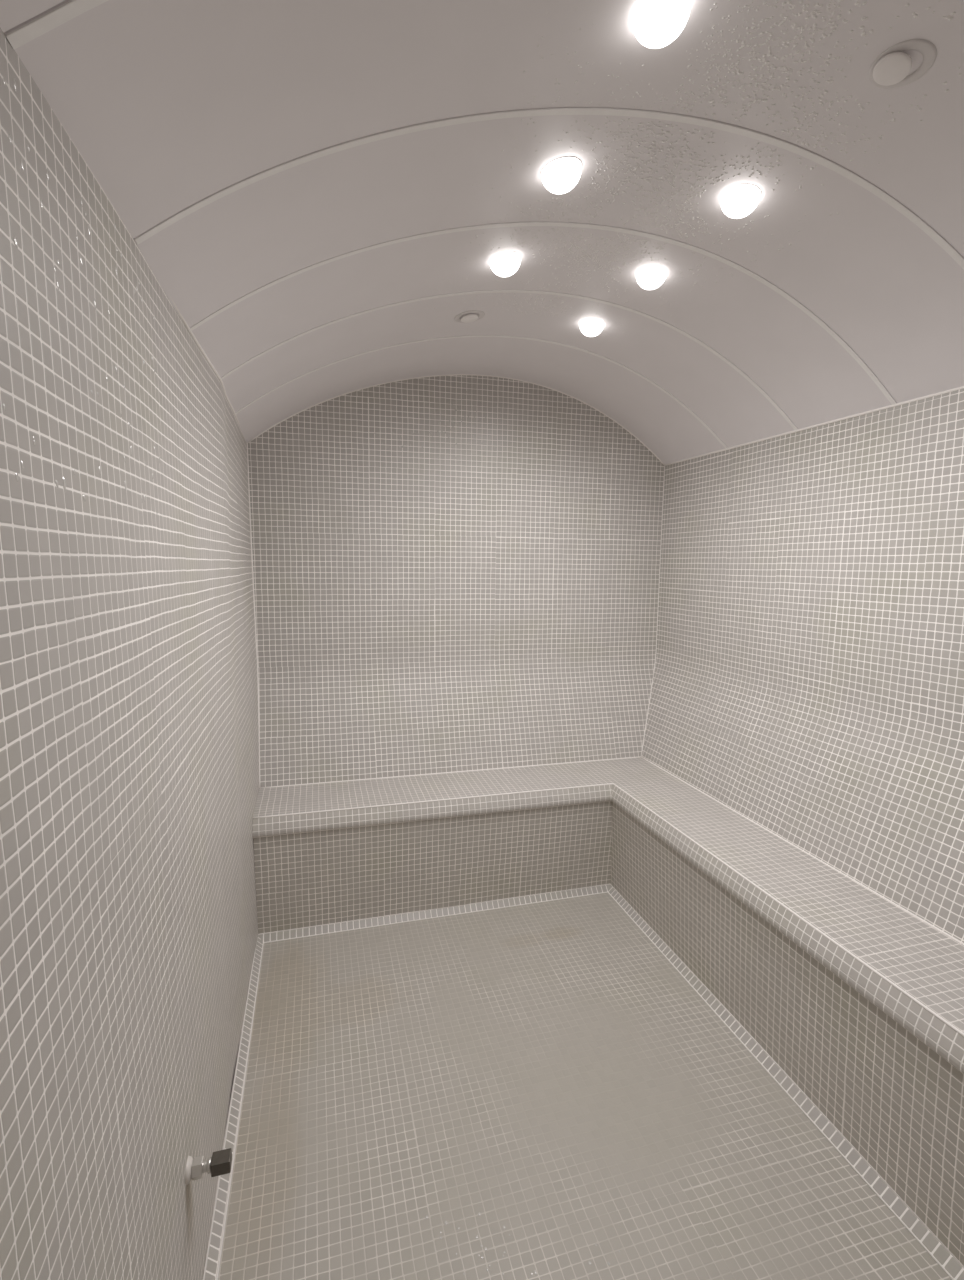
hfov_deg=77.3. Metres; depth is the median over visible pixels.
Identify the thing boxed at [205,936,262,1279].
baseboard
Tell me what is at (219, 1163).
faucet
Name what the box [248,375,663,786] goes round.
wall
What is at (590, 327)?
ceiling spotlight
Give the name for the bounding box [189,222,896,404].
trim
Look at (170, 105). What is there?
ceiling
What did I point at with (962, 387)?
trim
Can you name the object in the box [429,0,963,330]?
water droplets
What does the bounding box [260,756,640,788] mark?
trim
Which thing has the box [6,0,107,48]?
trim
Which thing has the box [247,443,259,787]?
trim
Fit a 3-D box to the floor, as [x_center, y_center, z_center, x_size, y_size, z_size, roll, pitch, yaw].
[0.458,1.342,1.343,2.160,0.003,3.800,-1,7,-15]
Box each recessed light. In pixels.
[454,310,484,322]
[869,39,936,88]
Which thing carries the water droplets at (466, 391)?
attached to the wall at (418, 611)
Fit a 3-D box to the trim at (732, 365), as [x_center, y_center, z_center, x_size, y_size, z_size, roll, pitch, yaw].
[0.218,-0.943,1.971,2.000,0.366,0.016,-1,7,-15]
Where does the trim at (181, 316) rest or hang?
attached to the wall at (129, 728)
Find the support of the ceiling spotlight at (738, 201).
attached to the ceiling
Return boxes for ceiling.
[0,0,963,463]
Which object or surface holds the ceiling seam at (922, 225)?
attached to the ceiling
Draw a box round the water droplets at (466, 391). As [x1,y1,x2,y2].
[375,391,496,458]
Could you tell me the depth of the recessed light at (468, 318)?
2.07 m
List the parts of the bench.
panel, seat, panel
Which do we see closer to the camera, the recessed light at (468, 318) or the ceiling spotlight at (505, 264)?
the ceiling spotlight at (505, 264)
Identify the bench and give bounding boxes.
[252,757,963,1265]
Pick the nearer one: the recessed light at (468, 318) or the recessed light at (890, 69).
the recessed light at (890, 69)
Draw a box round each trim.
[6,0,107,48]
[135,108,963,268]
[170,296,239,423]
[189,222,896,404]
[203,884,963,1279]
[221,290,797,429]
[235,335,727,448]
[247,374,664,464]
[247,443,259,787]
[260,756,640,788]
[641,466,664,756]
[641,757,963,944]
[664,386,963,465]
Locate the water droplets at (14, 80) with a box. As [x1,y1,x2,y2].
[3,78,159,507]
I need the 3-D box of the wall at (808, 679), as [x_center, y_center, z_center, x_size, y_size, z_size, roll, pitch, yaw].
[1.360,0.316,1.433,0.168,2.031,3.747,-1,7,-16]
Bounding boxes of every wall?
[0,28,258,1279]
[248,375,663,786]
[642,388,963,942]
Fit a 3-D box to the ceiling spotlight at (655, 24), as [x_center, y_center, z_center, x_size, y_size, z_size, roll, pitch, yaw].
[0.275,-0.957,0.931,0.091,0.053,0.092,0,7,-4]
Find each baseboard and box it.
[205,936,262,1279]
[258,884,609,941]
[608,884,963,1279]
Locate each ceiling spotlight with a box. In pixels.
[489,251,520,276]
[540,156,581,193]
[580,318,603,336]
[631,0,691,48]
[636,265,666,289]
[720,183,761,218]
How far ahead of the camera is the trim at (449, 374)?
2.76 m
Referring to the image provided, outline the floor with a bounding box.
[218,892,951,1279]
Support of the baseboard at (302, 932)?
attached to the bench
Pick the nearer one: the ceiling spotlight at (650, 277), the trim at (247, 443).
the ceiling spotlight at (650, 277)
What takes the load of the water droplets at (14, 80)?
attached to the wall at (129, 728)
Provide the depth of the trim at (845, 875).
1.96 m
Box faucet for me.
[185,1148,231,1184]
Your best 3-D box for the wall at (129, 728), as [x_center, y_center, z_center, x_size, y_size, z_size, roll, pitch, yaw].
[-0.519,0.361,0.919,0.029,2.031,3.745,-1,7,-15]
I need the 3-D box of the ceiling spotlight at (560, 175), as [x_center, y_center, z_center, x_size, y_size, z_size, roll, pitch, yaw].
[0.171,-1.005,1.309,0.091,0.053,0.092,0,7,-4]
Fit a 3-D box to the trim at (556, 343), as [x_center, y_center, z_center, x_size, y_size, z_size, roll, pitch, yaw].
[0.106,-0.992,2.347,2.007,0.364,0.016,-1,7,-15]
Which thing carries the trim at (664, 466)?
attached to the wall at (808, 679)
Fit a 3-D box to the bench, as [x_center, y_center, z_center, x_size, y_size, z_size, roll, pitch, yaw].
[0.414,1.095,1.175,1.877,0.530,3.564,-1,7,-15]

